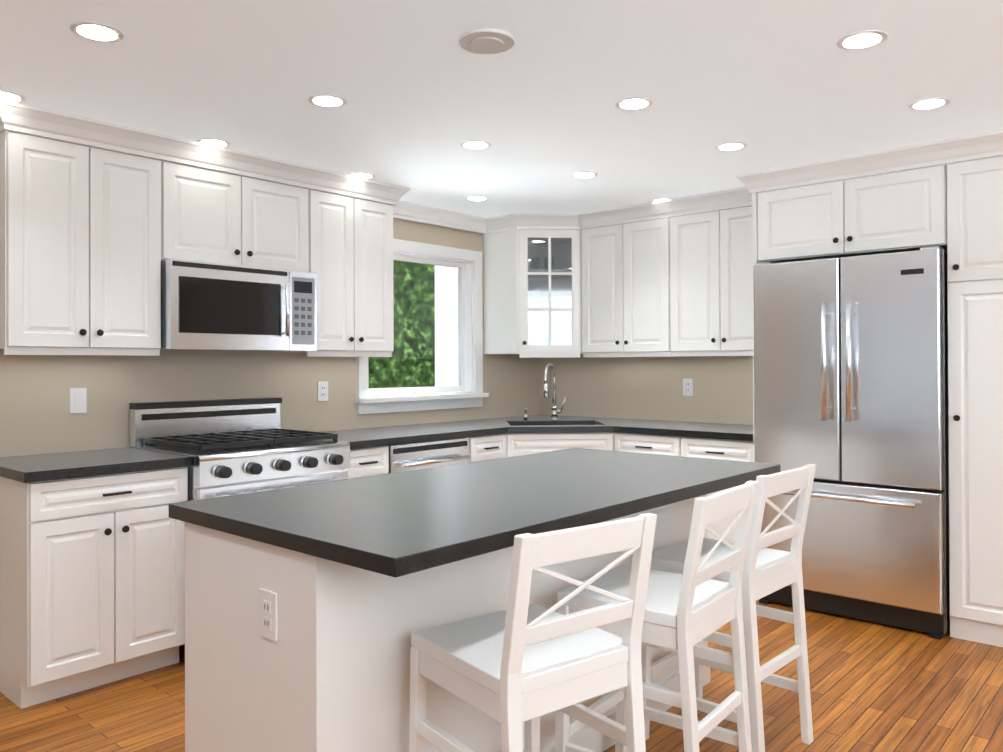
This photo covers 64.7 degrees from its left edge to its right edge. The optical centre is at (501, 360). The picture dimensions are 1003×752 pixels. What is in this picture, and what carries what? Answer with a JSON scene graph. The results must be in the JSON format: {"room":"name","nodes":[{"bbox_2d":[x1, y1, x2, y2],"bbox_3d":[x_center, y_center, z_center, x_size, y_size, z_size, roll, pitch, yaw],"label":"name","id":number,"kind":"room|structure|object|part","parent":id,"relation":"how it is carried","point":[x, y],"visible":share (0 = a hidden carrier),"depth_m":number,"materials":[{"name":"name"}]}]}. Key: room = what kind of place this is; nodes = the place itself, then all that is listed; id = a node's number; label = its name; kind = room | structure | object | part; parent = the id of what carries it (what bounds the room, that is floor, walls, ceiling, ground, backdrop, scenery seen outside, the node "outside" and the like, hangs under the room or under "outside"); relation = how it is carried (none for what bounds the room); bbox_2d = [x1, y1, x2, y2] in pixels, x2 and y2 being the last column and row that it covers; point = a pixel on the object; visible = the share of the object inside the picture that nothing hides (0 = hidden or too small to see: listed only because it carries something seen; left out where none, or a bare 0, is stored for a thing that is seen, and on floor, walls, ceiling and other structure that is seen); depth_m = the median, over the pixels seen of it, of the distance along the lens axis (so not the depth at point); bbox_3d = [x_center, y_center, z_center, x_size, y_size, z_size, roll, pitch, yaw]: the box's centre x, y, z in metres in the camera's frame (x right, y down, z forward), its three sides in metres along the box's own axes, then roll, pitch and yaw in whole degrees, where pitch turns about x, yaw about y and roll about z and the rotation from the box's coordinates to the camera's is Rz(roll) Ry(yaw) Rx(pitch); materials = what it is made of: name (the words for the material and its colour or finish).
{"room":"kitchen","nodes":[
{"label":"kitchen","id":0,"kind":"room"},
{"bbox_2d":[0,130,538,456],"bbox_3d":[-2.025,0.157,3.742,0.150,2.360,7.150,0,0,41],"label":"wall","id":1,"kind":"structure","parent":0,"point":[37,416],"depth_m":4.17,"materials":[{"name":"beige paint"}]},
{"bbox_2d":[70,388,86,412],"bbox_3d":[-1.968,0.187,3.685,0.009,0.116,0.072,0,0,41],"label":"light switch","id":2,"kind":"object","parent":1,"relation":"attached to","point":[78,400],"visible":1,"depth_m":3.68,"materials":[{"name":"white plastic"}]},
{"bbox_2d":[0,131,160,355],"bbox_3d":[-1.887,-0.472,3.511,0.364,0.901,0.631,0,0,41],"label":"upper cabinet","id":3,"kind":"object","parent":1,"relation":"attached to","point":[80,249],"visible":1,"depth_m":3.37,"materials":[{"name":"white wood"}]},
{"bbox_2d":[161,161,308,272],"bbox_3d":[-1.411,-0.693,4.051,0.364,0.458,0.801,0,0,41],"label":"upper cabinet","id":4,"kind":"object","parent":1,"relation":"attached to","point":[209,216],"visible":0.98,"depth_m":3.91,"materials":[{"name":"white wood"}]},
{"bbox_2d":[160,259,316,351],"bbox_3d":[-1.378,-0.256,4.022,0.447,0.410,0.795,0,0,41],"label":"microwave","id":5,"kind":"object","parent":4,"relation":"attached to","point":[206,306],"visible":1,"depth_m":3.85,"materials":[{"name":"silver metal"}]},
{"bbox_2d":[0,100,485,233],"bbox_3d":[-1.060,-0.972,4.425,0.403,0.102,3.230,0,0,41],"label":"crown molding","id":6,"kind":"structure","parent":1,"relation":"attached to","point":[43,122],"depth_m":3.80,"materials":[{"name":"white wood"}]},
{"bbox_2d":[317,381,327,400],"bbox_3d":[-1.062,0.183,4.712,0.008,0.116,0.072,0,0,41],"label":"electrical outlet","id":7,"kind":"object","parent":1,"relation":"attached to","point":[322,386],"visible":1,"depth_m":4.71,"materials":[{"name":"white plastic"}]},
{"bbox_2d":[281,189,393,356],"bbox_3d":[-0.947,-0.470,4.575,0.364,0.901,0.591,0,0,41],"label":"upper cabinet","id":8,"kind":"object","parent":1,"relation":"attached to","point":[350,252],"visible":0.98,"depth_m":4.46,"materials":[{"name":"white wood"}]},
{"bbox_2d":[354,238,488,413],"bbox_3d":[-0.556,-0.225,5.357,0.200,1.120,1.165,0,0,41],"label":"window","id":9,"kind":"structure","parent":1,"relation":"in","point":[468,265],"depth_m":5.54,"materials":[{"name":"white wood"}]},
{"bbox_2d":[483,229,584,357],"bbox_3d":[0.323,-0.469,5.800,0.646,0.901,0.651,0,0,41],"label":"upper cabinet","id":10,"kind":"object","parent":1,"relation":"attached to","point":[532,292],"visible":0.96,"depth_m":5.59,"materials":[{"name":"white wood"}]},
{"bbox_3d":[0.336,-0.468,5.585,0.343,0.897,0.348,0,0,41],"label":"door","id":11,"kind":"part","parent":10,"relation":"part of","materials":[{"name":"white wood"}]},
{"bbox_2d":[0,600,1002,751],"bbox_3d":[0.415,1.342,1.585,6.650,0.050,7.150,0,0,41],"label":"floor","id":12,"kind":"structure","parent":0,"point":[876,687],"depth_m":3.06,"materials":[{"name":"brown wood"}]},
{"bbox_2d":[0,467,187,708],"bbox_3d":[-1.784,0.898,3.401,0.646,0.874,0.626,0,0,41],"label":"base cabinet","id":13,"kind":"object","parent":12,"relation":"on","point":[92,581],"visible":0.96,"depth_m":3.16,"materials":[{"name":"white wood"}]},
{"bbox_2d":[0,447,190,482],"bbox_3d":[-1.796,0.440,3.400,0.637,0.040,0.650,0,0,41],"label":"countertop","id":14,"kind":"structure","parent":13,"relation":"on","point":[50,466],"depth_m":3.27,"materials":[{"name":"stone"}]},
{"bbox_2d":[129,397,349,500],"bbox_3d":[-1.263,0.770,3.902,0.734,1.130,0.804,0,0,41],"label":"range","id":15,"kind":"object","parent":12,"relation":"on","point":[236,446],"visible":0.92,"depth_m":3.83,"materials":[{"name":"silver metal"}]},
{"bbox_2d":[344,446,388,478],"bbox_3d":[-0.931,0.899,4.366,0.646,0.874,0.321,0,0,41],"label":"base cabinet","id":16,"kind":"object","parent":12,"relation":"on","point":[371,461],"visible":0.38,"depth_m":4.19,"materials":[{"name":"white wood"}]},
{"bbox_2d":[387,438,470,473],"bbox_3d":[-0.599,0.900,4.710,0.657,0.873,0.614,0,0,41],"label":"dishwasher","id":17,"kind":"object","parent":12,"relation":"on","point":[416,456],"visible":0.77,"depth_m":4.50,"materials":[{"name":"silver metal"}]},
{"bbox_2d":[180,496,710,751],"bbox_3d":[-0.035,0.888,2.768,0.680,0.874,1.942,0,0,41],"label":"kitchen island","id":18,"kind":"object","parent":12,"relation":"on","point":[309,608],"depth_m":2.03,"materials":[{"name":"painted wood"},{"name":"granite"}]},
{"bbox_2d":[169,448,780,579],"bbox_3d":[0.070,0.429,2.686,0.985,0.040,1.980,0,0,41],"label":"island countertop","id":19,"kind":"structure","parent":18,"relation":"on","point":[398,525],"depth_m":2.25,"materials":[{"name":"grey stone"}]},
{"bbox_2d":[467,434,505,461],"bbox_3d":[-0.294,0.900,5.088,0.646,0.874,0.336,0,0,41],"label":"base cabinet","id":20,"kind":"object","parent":12,"relation":"on","point":[487,447],"visible":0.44,"depth_m":4.88,"materials":[{"name":"white wood"}]},
{"bbox_2d":[409,513,656,751],"bbox_3d":[0.063,0.840,1.914,0.400,0.960,0.474,0,0,-37],"label":"stool","id":21,"kind":"object","parent":12,"relation":"on","point":[515,664],"visible":1,"depth_m":1.81,"materials":[{"name":"white wood"}]},
{"bbox_2d":[506,432,614,456],"bbox_3d":[0.350,0.900,5.474,1.100,0.874,1.100,0,0,41],"label":"base cabinet","id":22,"kind":"object","parent":12,"relation":"on","point":[518,444],"visible":0.15,"depth_m":5.04,"materials":[{"name":"white wood"}]},
{"bbox_2d":[324,363,635,449],"bbox_3d":[-0.074,0.347,4.989,1.116,0.656,2.392,0,0,41],"label":"countertop","id":23,"kind":"structure","parent":22,"relation":"on","point":[554,422],"depth_m":5.01,"materials":[{"name":"stone"}]},
{"bbox_2d":[524,408,527,419],"bbox_3d":[0.171,0.379,5.580,0.039,0.088,0.039,0,0,41],"label":"soap dispenser","id":24,"kind":"object","parent":23,"relation":"on","point":[525,415],"depth_m":5.58,"materials":[{"name":"silver metal"}]},
{"bbox_2d":[543,363,565,419],"bbox_3d":[0.341,0.221,5.536,0.114,0.402,0.243,0,0,41],"label":"faucet","id":25,"kind":"object","parent":23,"relation":"on","point":[554,416],"depth_m":5.59,"materials":[{"name":"silver metal"}]},
{"bbox_2d":[614,432,681,455],"bbox_3d":[1.087,0.895,5.125,0.471,0.874,0.646,0,0,41],"label":"base cabinet","id":26,"kind":"object","parent":12,"relation":"on","point":[650,444],"visible":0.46,"depth_m":4.90,"materials":[{"name":"white wood"}]},
{"bbox_2d":[612,419,752,440],"bbox_3d":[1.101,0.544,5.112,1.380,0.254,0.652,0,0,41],"label":"countertop","id":27,"kind":"structure","parent":26,"relation":"on","point":[742,432],"depth_m":4.86,"materials":[{"name":"stone"}]},
{"bbox_2d":[555,480,757,751],"bbox_3d":[0.459,0.841,2.344,0.474,0.960,0.400,0,0,37],"label":"stool","id":28,"kind":"object","parent":12,"relation":"on","point":[690,608],"visible":0.79,"depth_m":2.27,"materials":[{"name":"white wood"}]},
{"bbox_2d":[681,437,752,542],"bbox_3d":[1.443,0.892,4.811,0.471,0.874,0.646,0,0,41],"label":"base cabinet","id":29,"kind":"object","parent":12,"relation":"on","point":[733,450],"visible":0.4,"depth_m":4.58,"materials":[{"name":"white wood"}]},
{"bbox_2d":[641,464,815,751],"bbox_3d":[0.781,0.842,2.755,0.488,0.960,0.416,0,0,41],"label":"stool","id":30,"kind":"object","parent":12,"relation":"on","point":[767,571],"visible":0.73,"depth_m":2.68,"materials":[{"name":"white wood"}]},
{"bbox_2d":[752,193,758,461],"bbox_3d":[1.625,0.199,4.645,0.025,2.258,0.656,0,0,41],"label":"panel","id":31,"kind":"object","parent":12,"relation":"on","point":[754,228],"visible":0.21,"depth_m":4.41,"materials":[{"name":"white wood"}]},
{"bbox_2d":[753,246,949,639],"bbox_3d":[1.931,0.394,4.263,0.920,1.862,0.772,0,0,41],"label":"fridge","id":32,"kind":"object","parent":12,"relation":"on","point":[851,378],"visible":0.88,"depth_m":3.95,"materials":[{"name":"silver metal"}]},
{"bbox_2d":[946,156,1002,646],"bbox_3d":[2.590,0.191,3.774,0.699,2.258,0.684,0,0,41],"label":"pantry cabinet","id":33,"kind":"object","parent":12,"relation":"on","point":[975,308],"visible":1,"depth_m":3.69,"materials":[{"name":"white wood"}]},
{"bbox_2d":[0,0,1002,229],"bbox_3d":[0.406,-1.058,1.597,6.650,0.030,7.150,0,0,41],"label":"ceiling","id":34,"kind":"structure","parent":0,"point":[771,84],"depth_m":2.96,"materials":[{"name":"white paint"}]},
{"bbox_2d":[0,90,25,102],"bbox_3d":[-1.933,-1.023,3.073,0.152,0.006,0.152,0,0,41],"label":"recessed light","id":35,"kind":"object","parent":34,"relation":"in","point":[9,96],"visible":0.96,"depth_m":3.08,"materials":[{"name":"white"}]},
{"bbox_2d":[70,21,123,42],"bbox_3d":[-1.269,-1.028,2.487,0.152,0.006,0.152,0,0,41],"label":"recessed light","id":36,"kind":"object","parent":34,"relation":"in","point":[95,31],"visible":1,"depth_m":2.48,"materials":[{"name":"white"}]},
{"bbox_2d":[197,138,230,147],"bbox_3d":[-1.353,-1.022,3.729,0.152,0.006,0.152,0,0,41],"label":"recessed light","id":37,"kind":"object","parent":34,"relation":"in","point":[215,142],"visible":0.94,"depth_m":3.71,"materials":[{"name":"white"}]},
{"bbox_2d":[308,94,346,107],"bbox_3d":[-0.690,-1.028,3.143,0.152,0.006,0.152,0,0,41],"label":"recessed light","id":38,"kind":"object","parent":34,"relation":"in","point":[327,100],"visible":1,"depth_m":3.13,"materials":[{"name":"white"}]},
{"bbox_2d":[348,172,375,178],"bbox_3d":[-0.774,-1.021,4.385,0.152,0.006,0.152,0,0,41],"label":"recessed light","id":39,"kind":"object","parent":34,"relation":"in","point":[364,175],"visible":0.85,"depth_m":4.37,"materials":[{"name":"white"}]},
{"bbox_2d":[460,140,490,149],"bbox_3d":[-0.124,-1.026,3.784,0.152,0.006,0.152,0,0,41],"label":"recessed light","id":40,"kind":"object","parent":34,"relation":"in","point":[475,145],"visible":1,"depth_m":3.77,"materials":[{"name":"white"}]},
{"bbox_2d":[465,195,488,200],"bbox_3d":[-0.155,-1.020,4.993,0.152,0.006,0.152,0,0,41],"label":"recessed light","id":41,"kind":"object","parent":34,"relation":"in","point":[476,198],"visible":1,"depth_m":4.98,"materials":[{"name":"white"}]},
{"bbox_2d":[459,28,513,53],"bbox_3d":[-0.048,-1.026,2.562,0.180,0.019,0.180,0,0,41],"label":"smoke detector","id":42,"kind":"object","parent":34,"relation":"in","point":[486,41],"visible":0.98,"depth_m":2.54,"materials":[{"name":"white plastic"}]},
{"bbox_2d":[570,172,597,178],"bbox_3d":[0.459,-1.026,4.396,0.152,0.006,0.152,0,0,41],"label":"recessed light","id":43,"kind":"object","parent":34,"relation":"in","point":[582,175],"visible":1,"depth_m":4.38,"materials":[{"name":"white"}]},
{"bbox_2d":[615,97,652,109],"bbox_3d":[0.534,-1.032,3.189,0.152,0.006,0.152,0,0,41],"label":"recessed light","id":44,"kind":"object","parent":34,"relation":"in","point":[634,103],"visible":1,"depth_m":3.18,"materials":[{"name":"white"}]},
{"bbox_2d":[651,198,670,201],"bbox_3d":[1.036,-1.024,5.096,0.152,0.006,0.152,0,0,41],"label":"recessed light","id":45,"kind":"object","parent":34,"relation":"in","point":[659,199],"visible":0.52,"depth_m":5.04,"materials":[{"name":"white"}]},
{"bbox_2d":[715,142,746,150],"bbox_3d":[1.107,-1.031,3.824,0.152,0.006,0.152,0,0,41],"label":"recessed light","id":46,"kind":"object","parent":34,"relation":"in","point":[729,146],"visible":1,"depth_m":3.81,"materials":[{"name":"white"}]},
{"bbox_2d":[837,30,887,49],"bbox_3d":[1.170,-1.038,2.572,0.152,0.006,0.152,0,0,41],"label":"recessed light","id":47,"kind":"object","parent":34,"relation":"in","point":[860,40],"visible":1,"depth_m":2.56,"materials":[{"name":"white"}]},
{"bbox_2d":[908,97,949,109],"bbox_3d":[1.729,-1.036,3.205,0.152,0.006,0.152,0,0,41],"label":"recessed light","id":48,"kind":"object","parent":34,"relation":"in","point":[930,103],"visible":1,"depth_m":3.19,"materials":[{"name":"white"}]},
{"bbox_2d":[539,205,752,424],"bbox_3d":[2.784,0.141,4.165,6.500,2.360,0.150,0,0,41],"label":"wall","id":49,"kind":"structure","parent":0,"point":[647,388],"depth_m":5.58,"materials":[{"name":"beige paint"}]},
{"bbox_2d":[581,218,671,356],"bbox_3d":[0.922,-0.473,5.462,0.696,0.901,0.364,0,0,41],"label":"upper cabinet","id":50,"kind":"object","parent":49,"relation":"attached to","point":[625,290],"visible":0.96,"depth_m":5.33,"materials":[{"name":"white wood"}]},
{"bbox_2d":[683,379,692,395],"bbox_3d":[1.270,0.183,5.396,0.072,0.116,0.008,0,0,41],"label":"electrical outlet","id":51,"kind":"object","parent":49,"relation":"attached to","point":[687,387],"visible":1,"depth_m":5.39,"materials":[{"name":"white plastic"}]},
{"bbox_2d":[670,206,752,356],"bbox_3d":[1.447,-0.477,4.998,0.696,0.901,0.364,0,0,41],"label":"upper cabinet","id":52,"kind":"object","parent":49,"relation":"attached to","point":[711,310],"visible":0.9,"depth_m":4.92,"materials":[{"name":"white wood"}]},
{"bbox_2d":[486,129,1002,233],"bbox_3d":[1.470,-0.980,4.742,3.775,0.102,0.723,0,0,41],"label":"crown molding","id":53,"kind":"structure","parent":49,"relation":"attached to","point":[959,149],"depth_m":4.28,"materials":[{"name":"white wood"}]},
{"bbox_2d":[757,165,946,262],"bbox_3d":[1.973,-0.742,4.321,0.934,0.383,0.684,0,0,41],"label":"upper cabinet","id":54,"kind":"object","parent":49,"relation":"attached to","point":[901,211],"visible":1,"depth_m":4.05,"materials":[{"name":"white wood"}]},
{"label":"outside","id":55,"kind":"structure","parent":0,"visible":0},
{"bbox_2d":[368,260,434,388],"bbox_3d":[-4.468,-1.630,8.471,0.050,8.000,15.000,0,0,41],"label":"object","id":56,"kind":"structure","parent":55,"point":[403,356],"depth_m":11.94,"materials":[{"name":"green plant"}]},
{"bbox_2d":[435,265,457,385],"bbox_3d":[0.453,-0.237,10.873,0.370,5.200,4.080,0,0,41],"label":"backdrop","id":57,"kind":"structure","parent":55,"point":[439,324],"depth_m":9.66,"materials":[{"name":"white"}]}
]}

